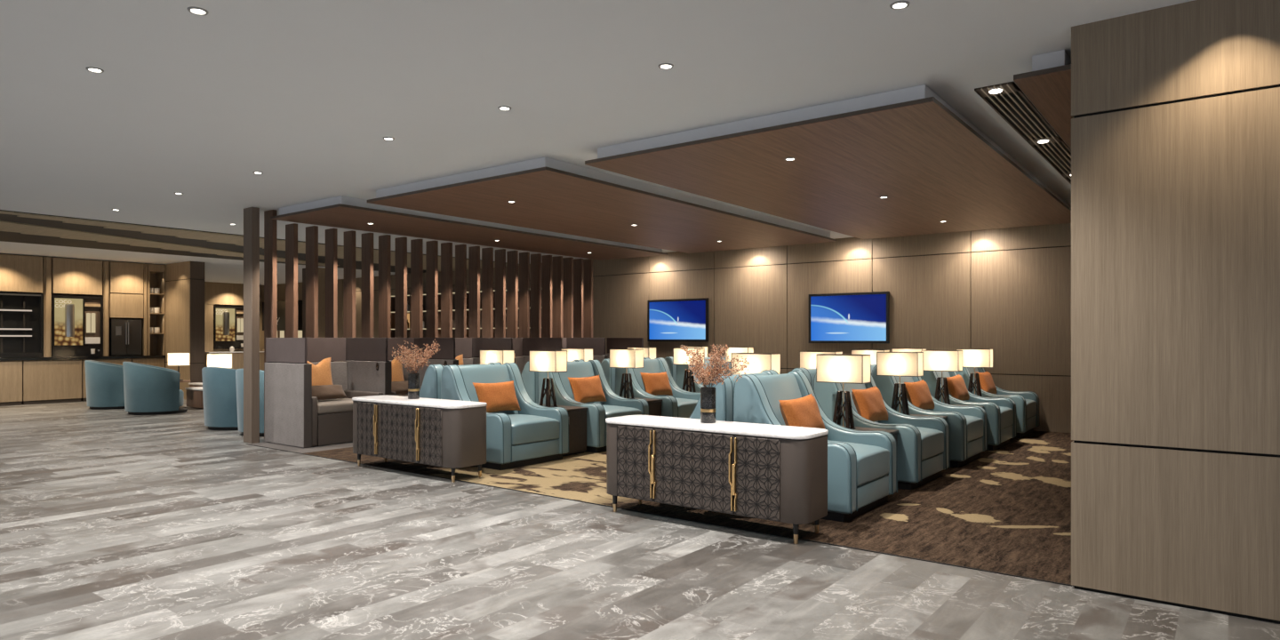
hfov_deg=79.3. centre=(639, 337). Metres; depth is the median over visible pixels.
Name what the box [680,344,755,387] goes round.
dried flowers
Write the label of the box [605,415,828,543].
sideboard
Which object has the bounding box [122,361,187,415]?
tub chair
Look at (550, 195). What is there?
ceiling panel
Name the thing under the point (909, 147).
ceiling panel
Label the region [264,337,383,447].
booth
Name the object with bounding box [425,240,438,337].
wooden fin
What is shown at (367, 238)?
wooden fin
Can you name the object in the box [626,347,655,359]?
table lamp
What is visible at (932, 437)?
seat cushion
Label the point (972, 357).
table lamp
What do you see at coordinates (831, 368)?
table lamp
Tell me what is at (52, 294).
wall
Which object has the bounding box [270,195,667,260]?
ceiling panel
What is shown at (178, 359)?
table lamp
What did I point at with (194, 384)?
coffee table
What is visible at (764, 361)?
table lamp
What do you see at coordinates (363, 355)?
booth
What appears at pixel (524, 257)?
wooden fin
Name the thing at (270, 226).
wooden fin
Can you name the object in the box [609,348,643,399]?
table lamp
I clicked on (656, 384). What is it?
cushion
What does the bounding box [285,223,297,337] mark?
wooden fin
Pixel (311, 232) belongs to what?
wooden fin
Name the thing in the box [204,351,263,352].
countertop
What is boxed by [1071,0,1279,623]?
wall
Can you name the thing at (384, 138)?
recessed light
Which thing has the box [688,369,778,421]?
armchair
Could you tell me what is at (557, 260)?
wooden fin
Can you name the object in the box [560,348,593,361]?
table lamp
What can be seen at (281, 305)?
display cabinet
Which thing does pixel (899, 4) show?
recessed light
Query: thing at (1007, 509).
carpet
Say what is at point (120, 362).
base cabinet
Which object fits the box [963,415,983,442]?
seat cushion
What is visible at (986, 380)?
cushion
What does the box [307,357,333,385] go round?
cushion
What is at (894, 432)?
side table
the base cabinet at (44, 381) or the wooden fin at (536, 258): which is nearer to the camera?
the wooden fin at (536, 258)
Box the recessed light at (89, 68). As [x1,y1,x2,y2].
[85,66,103,72]
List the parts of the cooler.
rail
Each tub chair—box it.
[84,360,124,409]
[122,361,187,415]
[201,367,238,430]
[235,368,263,436]
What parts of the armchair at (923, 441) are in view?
backrest, arm, seat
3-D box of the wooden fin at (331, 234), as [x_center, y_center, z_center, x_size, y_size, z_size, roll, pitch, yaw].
[-4.822,-0.099,12.062,0.250,3.198,0.065,0,0,37]
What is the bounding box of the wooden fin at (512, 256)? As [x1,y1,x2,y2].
[506,250,518,337]
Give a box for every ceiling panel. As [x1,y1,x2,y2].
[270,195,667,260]
[366,156,836,253]
[584,84,1071,239]
[1013,49,1071,149]
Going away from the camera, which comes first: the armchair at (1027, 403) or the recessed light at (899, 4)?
the recessed light at (899, 4)
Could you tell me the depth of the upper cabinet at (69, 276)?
18.04 m
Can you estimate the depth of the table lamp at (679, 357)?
12.73 m
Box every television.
[647,297,708,341]
[808,291,889,343]
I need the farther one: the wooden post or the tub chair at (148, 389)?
the tub chair at (148, 389)
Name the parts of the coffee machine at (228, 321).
picture panel, glass panel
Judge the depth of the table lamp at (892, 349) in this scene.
12.13 m
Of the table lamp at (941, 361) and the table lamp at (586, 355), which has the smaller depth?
the table lamp at (941, 361)
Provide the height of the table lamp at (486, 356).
0.740 m
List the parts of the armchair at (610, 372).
arm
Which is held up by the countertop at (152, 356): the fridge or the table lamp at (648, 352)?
the fridge
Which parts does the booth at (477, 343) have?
panel, panel, panel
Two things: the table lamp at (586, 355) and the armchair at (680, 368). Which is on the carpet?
the armchair at (680, 368)
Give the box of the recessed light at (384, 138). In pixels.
[383,136,394,140]
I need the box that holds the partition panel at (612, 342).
[605,337,643,358]
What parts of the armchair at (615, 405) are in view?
arm, backrest, arm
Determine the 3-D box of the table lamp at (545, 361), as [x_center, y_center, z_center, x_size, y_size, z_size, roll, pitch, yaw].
[-1.204,0.535,10.119,0.476,0.740,0.216,0,0,37]
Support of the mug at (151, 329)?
on the shelf unit at (156, 273)
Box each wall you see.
[51,294,151,355]
[151,285,263,355]
[277,223,1071,432]
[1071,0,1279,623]
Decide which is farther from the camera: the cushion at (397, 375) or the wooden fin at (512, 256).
the wooden fin at (512, 256)
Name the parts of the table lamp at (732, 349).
shade trim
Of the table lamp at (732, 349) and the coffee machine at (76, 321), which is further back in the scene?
the coffee machine at (76, 321)
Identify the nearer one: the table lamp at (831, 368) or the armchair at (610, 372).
the table lamp at (831, 368)
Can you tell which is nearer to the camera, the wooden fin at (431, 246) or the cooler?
the wooden fin at (431, 246)
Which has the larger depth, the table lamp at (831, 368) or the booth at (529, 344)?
the booth at (529, 344)
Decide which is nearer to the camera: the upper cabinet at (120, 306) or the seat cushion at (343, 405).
the seat cushion at (343, 405)
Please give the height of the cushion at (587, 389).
0.381 m
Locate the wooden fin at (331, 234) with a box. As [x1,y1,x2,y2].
[325,228,337,361]
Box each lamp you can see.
[168,352,189,380]
[207,353,231,367]
[479,349,514,364]
[528,350,567,407]
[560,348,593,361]
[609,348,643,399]
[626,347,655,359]
[672,347,704,391]
[681,346,708,357]
[725,346,753,361]
[731,352,780,375]
[799,351,842,368]
[816,353,871,429]
[851,349,889,364]
[876,352,923,415]
[891,348,926,351]
[920,350,962,404]
[956,348,992,396]
[989,88,1002,93]
[1037,140,1048,143]
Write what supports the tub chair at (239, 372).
on the floor
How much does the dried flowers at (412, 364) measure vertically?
0.649 m
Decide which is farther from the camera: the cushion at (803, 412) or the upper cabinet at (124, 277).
the upper cabinet at (124, 277)
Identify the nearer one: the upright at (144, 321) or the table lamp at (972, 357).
the table lamp at (972, 357)
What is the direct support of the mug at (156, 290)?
on the shelf unit at (156, 273)
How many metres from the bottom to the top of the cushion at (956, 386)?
0.396 m
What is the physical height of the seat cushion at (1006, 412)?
0.280 m
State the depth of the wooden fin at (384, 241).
12.77 m
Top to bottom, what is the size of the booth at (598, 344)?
1.490 m
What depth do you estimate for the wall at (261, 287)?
27.25 m
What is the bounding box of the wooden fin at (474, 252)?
[468,246,479,358]
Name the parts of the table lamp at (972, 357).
lamp shade, shade trim, leg frame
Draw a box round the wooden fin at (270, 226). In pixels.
[264,209,277,439]
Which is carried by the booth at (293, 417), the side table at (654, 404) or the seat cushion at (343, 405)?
the seat cushion at (343, 405)
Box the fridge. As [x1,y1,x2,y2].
[108,319,141,356]
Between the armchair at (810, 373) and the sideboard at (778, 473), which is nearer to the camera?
the sideboard at (778, 473)
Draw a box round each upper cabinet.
[0,254,42,293]
[51,257,102,295]
[108,261,143,294]
[108,293,143,318]
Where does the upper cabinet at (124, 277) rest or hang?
attached to the upright at (144, 321)
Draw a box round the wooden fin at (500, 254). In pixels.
[495,248,505,337]
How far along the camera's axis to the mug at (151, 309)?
19.37 m
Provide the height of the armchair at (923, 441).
1.172 m
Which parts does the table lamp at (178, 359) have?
lamp shade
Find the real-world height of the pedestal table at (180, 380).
0.582 m
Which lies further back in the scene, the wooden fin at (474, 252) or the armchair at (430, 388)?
the wooden fin at (474, 252)
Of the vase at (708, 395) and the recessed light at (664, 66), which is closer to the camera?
the recessed light at (664, 66)
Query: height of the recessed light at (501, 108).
0.008 m
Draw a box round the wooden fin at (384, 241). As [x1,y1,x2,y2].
[378,234,391,337]
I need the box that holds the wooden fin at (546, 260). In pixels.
[541,255,551,337]
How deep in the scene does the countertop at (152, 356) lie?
18.06 m
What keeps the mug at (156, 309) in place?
on the shelf unit at (156, 273)
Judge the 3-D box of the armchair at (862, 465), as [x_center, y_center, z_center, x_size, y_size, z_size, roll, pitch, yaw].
[1.586,0.909,6.951,1.102,1.172,1.120,0,0,37]
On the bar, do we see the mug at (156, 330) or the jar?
the jar
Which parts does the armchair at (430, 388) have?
arm, backrest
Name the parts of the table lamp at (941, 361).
shade trim, leg frame, lamp shade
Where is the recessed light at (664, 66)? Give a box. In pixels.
[658,63,673,69]
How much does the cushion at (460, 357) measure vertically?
0.585 m
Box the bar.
[204,281,263,370]
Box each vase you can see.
[408,373,419,399]
[700,386,716,423]
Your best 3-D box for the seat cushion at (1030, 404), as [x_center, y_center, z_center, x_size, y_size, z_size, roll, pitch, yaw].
[5.727,1.085,12.143,0.775,0.280,0.778,0,0,37]
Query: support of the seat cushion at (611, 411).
on the armchair at (615, 405)
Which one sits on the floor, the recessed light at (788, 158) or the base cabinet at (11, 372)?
the base cabinet at (11, 372)
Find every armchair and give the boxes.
[419,361,501,399]
[440,362,568,470]
[521,359,584,404]
[538,360,649,452]
[600,357,650,392]
[615,357,700,418]
[664,356,676,383]
[676,355,724,391]
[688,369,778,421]
[726,361,731,375]
[733,370,897,521]
[792,368,815,388]
[813,374,950,489]
[871,365,987,467]
[921,370,1016,450]
[956,367,1039,438]
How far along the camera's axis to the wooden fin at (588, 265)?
16.86 m
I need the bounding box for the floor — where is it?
[0,399,1279,639]
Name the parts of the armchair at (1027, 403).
backrest, arm, seat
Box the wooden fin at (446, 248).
[440,242,452,337]
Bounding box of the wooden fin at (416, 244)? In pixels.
[410,239,423,337]
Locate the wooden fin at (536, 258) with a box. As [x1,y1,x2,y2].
[530,253,541,337]
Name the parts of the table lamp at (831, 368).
stem, leg frame, lamp shade, shade trim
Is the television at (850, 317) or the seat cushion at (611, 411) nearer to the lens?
the seat cushion at (611, 411)
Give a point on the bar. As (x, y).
(215, 293)
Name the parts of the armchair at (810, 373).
arm, backrest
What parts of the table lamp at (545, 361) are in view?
leg frame, lamp shade, shade trim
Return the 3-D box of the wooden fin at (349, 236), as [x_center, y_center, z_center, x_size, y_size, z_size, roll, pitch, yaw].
[-4.628,-0.099,12.316,0.250,3.198,0.065,0,0,37]
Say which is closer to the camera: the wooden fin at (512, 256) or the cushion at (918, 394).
the cushion at (918, 394)
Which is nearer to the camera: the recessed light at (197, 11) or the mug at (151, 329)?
the recessed light at (197, 11)
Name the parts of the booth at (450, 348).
panel, panel, panel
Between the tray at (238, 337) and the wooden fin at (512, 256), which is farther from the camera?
the tray at (238, 337)
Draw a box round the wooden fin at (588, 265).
[583,259,592,337]
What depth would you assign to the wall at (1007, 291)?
13.81 m
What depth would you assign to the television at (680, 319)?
16.59 m
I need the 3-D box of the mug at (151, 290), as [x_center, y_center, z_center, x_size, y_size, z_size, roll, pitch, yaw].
[-12.289,-1.181,19.406,0.125,0.140,0.125,0,0,-8]
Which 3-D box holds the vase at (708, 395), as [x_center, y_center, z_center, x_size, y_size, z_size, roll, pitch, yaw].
[0.564,0.555,6.384,0.128,0.290,0.128,0,0,37]
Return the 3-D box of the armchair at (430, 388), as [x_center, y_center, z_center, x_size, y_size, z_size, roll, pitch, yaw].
[-2.558,0.909,10.107,1.102,1.172,1.120,0,0,37]
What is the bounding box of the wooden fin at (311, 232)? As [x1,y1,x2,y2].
[305,225,318,362]
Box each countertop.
[0,354,165,360]
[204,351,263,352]
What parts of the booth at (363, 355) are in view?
panel, panel, panel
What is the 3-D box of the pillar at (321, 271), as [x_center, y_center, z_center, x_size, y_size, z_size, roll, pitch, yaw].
[-8.717,-0.180,20.720,0.580,3.360,0.400,0,0,37]
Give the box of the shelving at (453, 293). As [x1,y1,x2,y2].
[391,288,530,358]
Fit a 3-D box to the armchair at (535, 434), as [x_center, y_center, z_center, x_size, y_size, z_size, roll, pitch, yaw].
[-1.636,0.909,9.405,1.102,1.172,1.120,0,0,37]
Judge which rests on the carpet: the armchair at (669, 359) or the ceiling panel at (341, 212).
the armchair at (669, 359)
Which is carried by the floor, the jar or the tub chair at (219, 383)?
the tub chair at (219, 383)
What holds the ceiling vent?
in the ceiling
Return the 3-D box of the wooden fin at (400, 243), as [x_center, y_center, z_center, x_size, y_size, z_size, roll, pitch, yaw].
[-4.046,-0.099,13.080,0.250,3.198,0.065,0,0,37]
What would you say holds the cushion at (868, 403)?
on the armchair at (923, 441)
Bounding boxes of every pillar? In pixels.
[157,261,204,399]
[302,267,325,337]
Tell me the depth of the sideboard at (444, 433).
8.27 m
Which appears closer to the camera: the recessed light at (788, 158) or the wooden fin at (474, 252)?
the recessed light at (788, 158)
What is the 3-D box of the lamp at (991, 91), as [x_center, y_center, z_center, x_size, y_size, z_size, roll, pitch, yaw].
[2.662,-1.844,5.779,0.092,0.008,0.092,0,0,37]
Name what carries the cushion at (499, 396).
on the armchair at (535, 434)
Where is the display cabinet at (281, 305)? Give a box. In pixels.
[262,300,302,351]
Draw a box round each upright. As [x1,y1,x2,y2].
[42,256,51,357]
[95,261,108,356]
[135,264,147,355]
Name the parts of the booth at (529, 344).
panel, panel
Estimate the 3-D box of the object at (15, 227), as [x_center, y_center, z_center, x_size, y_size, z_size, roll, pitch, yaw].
[-9.219,-1.845,14.377,5.307,0.030,15.700,0,0,37]
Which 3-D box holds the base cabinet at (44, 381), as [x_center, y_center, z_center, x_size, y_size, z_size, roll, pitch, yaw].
[-13.645,1.004,17.856,0.550,0.987,1.110,0,0,37]
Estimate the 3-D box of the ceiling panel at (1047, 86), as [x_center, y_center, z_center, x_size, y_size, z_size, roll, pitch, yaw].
[4.854,-1.779,7.931,0.370,0.158,7.400,0,0,37]
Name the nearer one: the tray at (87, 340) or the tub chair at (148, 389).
the tub chair at (148, 389)
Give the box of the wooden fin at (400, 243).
[394,236,407,359]
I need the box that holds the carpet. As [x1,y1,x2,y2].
[304,430,1073,584]
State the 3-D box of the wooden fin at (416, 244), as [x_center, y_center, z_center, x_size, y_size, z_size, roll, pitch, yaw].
[-3.853,-0.099,13.334,0.250,3.198,0.065,0,0,37]
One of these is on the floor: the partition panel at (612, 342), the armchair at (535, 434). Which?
the partition panel at (612, 342)
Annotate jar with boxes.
[229,346,234,351]
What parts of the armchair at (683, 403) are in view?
arm, backrest, arm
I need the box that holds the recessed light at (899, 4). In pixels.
[889,0,909,9]
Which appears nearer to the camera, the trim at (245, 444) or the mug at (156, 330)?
the trim at (245, 444)
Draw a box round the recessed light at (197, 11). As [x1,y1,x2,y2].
[187,6,208,15]
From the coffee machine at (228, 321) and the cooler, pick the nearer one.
the cooler
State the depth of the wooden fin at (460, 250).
14.04 m
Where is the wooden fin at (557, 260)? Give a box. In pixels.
[552,256,562,337]
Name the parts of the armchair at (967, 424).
backrest, arm, seat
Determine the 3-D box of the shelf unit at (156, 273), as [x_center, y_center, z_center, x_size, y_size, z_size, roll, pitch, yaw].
[-12.327,-0.700,19.545,0.500,2.280,0.375,0,0,37]
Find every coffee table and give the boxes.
[184,386,203,408]
[188,382,202,387]
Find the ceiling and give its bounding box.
[0,0,1194,285]
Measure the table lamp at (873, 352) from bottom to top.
0.740 m
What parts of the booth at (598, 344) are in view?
panel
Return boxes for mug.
[149,288,153,293]
[149,307,153,312]
[149,327,153,333]
[153,288,159,293]
[153,307,159,312]
[153,327,159,333]
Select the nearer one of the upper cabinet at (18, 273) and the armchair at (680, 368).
the armchair at (680, 368)
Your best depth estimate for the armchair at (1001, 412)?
10.62 m
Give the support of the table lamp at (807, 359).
on the side table
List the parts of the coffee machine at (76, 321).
picture panel, glass panel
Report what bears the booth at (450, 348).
on the floor
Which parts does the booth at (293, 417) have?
panel, arm, panel, panel, seat, arm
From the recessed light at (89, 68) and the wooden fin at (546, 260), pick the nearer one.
the recessed light at (89, 68)
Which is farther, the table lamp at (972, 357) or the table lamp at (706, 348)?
the table lamp at (706, 348)
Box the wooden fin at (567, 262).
[562,256,573,337]
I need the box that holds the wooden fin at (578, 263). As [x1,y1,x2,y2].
[573,258,583,337]
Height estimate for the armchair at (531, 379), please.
1.172 m
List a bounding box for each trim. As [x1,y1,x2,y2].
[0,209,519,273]
[245,443,1071,586]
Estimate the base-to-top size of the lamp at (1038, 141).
0.008 m
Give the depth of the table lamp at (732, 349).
14.00 m
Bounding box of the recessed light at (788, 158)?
[784,157,795,160]
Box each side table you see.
[543,404,588,456]
[633,397,662,415]
[841,425,898,487]
[910,414,947,420]
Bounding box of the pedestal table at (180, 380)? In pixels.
[178,380,190,407]
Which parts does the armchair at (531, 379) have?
arm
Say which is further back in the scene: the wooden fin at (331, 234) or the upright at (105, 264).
the upright at (105, 264)
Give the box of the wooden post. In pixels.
[243,207,259,443]
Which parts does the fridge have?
door, door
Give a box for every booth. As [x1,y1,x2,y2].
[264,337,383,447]
[344,337,421,396]
[414,337,472,386]
[471,337,523,375]
[522,337,566,367]
[566,337,607,362]
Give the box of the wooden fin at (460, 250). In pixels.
[455,244,466,358]
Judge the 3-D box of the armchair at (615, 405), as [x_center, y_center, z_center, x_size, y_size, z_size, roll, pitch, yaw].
[-0.630,0.909,10.725,1.102,1.172,1.120,0,0,37]
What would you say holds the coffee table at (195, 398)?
on the floor
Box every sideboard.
[352,395,487,482]
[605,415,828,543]
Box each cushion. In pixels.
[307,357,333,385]
[312,384,347,399]
[317,398,352,414]
[392,355,404,381]
[392,380,407,394]
[455,354,463,365]
[472,380,520,412]
[507,414,559,445]
[568,375,606,402]
[601,404,641,426]
[640,371,672,395]
[675,398,698,418]
[778,393,825,429]
[827,440,889,486]
[851,386,887,421]
[904,379,934,409]
[916,426,943,460]
[945,374,969,400]
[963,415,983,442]
[975,371,997,394]
[999,406,1013,428]
[1025,399,1036,418]
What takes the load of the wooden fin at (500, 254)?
on the floor
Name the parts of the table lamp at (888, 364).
stem, shade trim, leg frame, lamp shade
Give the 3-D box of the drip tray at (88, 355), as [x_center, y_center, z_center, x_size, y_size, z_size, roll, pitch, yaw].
[-12.932,0.412,18.281,0.110,0.055,0.220,0,0,37]
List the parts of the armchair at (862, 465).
backrest, arm, arm, seat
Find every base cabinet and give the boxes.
[0,360,22,406]
[21,359,81,404]
[81,358,131,401]
[131,358,164,367]
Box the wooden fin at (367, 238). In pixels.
[361,232,373,337]
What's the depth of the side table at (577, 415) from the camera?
9.92 m
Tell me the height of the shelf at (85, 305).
0.060 m
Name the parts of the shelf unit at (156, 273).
panel, shelf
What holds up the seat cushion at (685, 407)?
on the armchair at (683, 403)
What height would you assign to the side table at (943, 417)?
0.591 m
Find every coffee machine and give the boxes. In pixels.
[51,295,103,357]
[213,305,243,349]
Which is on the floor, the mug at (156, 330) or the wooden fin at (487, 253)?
the wooden fin at (487, 253)
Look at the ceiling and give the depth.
5.54 m
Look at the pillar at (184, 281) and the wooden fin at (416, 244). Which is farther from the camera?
the pillar at (184, 281)
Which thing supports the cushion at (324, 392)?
on the booth at (293, 417)
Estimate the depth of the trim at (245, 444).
6.05 m
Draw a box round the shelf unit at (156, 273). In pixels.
[147,264,165,355]
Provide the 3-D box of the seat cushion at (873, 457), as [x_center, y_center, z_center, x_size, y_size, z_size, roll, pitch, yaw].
[1.704,1.085,6.861,0.775,0.280,0.778,0,0,37]
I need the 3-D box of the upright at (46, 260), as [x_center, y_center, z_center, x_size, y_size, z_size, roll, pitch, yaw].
[-13.709,-0.700,17.772,0.550,2.280,0.140,0,0,37]
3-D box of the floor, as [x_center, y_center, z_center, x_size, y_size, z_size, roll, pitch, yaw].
[-6.158,1.548,10.976,31.500,0.103,18.000,0,0,37]
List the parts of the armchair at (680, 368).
arm, backrest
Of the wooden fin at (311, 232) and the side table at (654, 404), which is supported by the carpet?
the side table at (654, 404)
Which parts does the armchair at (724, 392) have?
arm, backrest, arm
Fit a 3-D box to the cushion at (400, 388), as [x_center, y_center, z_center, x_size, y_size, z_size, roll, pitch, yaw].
[-3.801,0.795,12.239,0.199,0.211,0.600,0,0,37]
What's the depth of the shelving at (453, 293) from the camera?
21.10 m
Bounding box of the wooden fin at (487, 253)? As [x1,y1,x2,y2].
[481,247,493,337]
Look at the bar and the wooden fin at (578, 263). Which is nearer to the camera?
the wooden fin at (578, 263)
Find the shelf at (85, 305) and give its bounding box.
[84,304,100,306]
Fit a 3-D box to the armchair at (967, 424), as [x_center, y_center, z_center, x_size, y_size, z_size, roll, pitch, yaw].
[3.598,0.909,9.592,1.102,1.172,1.120,0,0,37]
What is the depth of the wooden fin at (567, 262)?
16.34 m
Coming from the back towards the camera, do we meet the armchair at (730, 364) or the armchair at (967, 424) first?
the armchair at (730, 364)
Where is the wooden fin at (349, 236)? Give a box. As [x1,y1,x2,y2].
[344,230,355,361]
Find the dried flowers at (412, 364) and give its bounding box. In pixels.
[392,338,439,373]
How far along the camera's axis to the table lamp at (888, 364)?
8.92 m
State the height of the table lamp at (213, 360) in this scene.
0.585 m
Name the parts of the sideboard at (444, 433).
door, handle, door, handle, door, leg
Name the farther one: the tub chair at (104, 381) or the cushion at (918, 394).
the tub chair at (104, 381)
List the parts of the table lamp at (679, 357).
lamp shade, shade trim, leg frame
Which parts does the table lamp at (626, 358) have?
leg frame, lamp shade, shade trim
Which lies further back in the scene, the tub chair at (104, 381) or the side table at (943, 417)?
the tub chair at (104, 381)
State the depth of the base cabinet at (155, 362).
19.30 m
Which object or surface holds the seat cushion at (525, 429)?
on the armchair at (535, 434)
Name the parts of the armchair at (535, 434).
arm, backrest, seat, arm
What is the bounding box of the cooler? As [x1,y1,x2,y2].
[0,291,42,358]
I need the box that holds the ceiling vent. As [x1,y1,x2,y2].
[974,81,1071,183]
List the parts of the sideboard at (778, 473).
leg, door, handle, door, handle, door, leg, leg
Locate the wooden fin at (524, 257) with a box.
[519,251,529,337]
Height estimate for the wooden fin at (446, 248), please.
3.198 m
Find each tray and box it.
[84,337,100,343]
[87,353,99,356]
[236,335,243,339]
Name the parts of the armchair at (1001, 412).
backrest, arm, seat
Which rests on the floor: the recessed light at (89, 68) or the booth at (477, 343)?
the booth at (477, 343)
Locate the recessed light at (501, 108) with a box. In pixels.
[497,105,511,110]
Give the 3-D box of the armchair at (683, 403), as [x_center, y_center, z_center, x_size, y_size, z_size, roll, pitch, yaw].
[0.376,0.909,12.046,1.102,1.172,1.120,0,0,37]

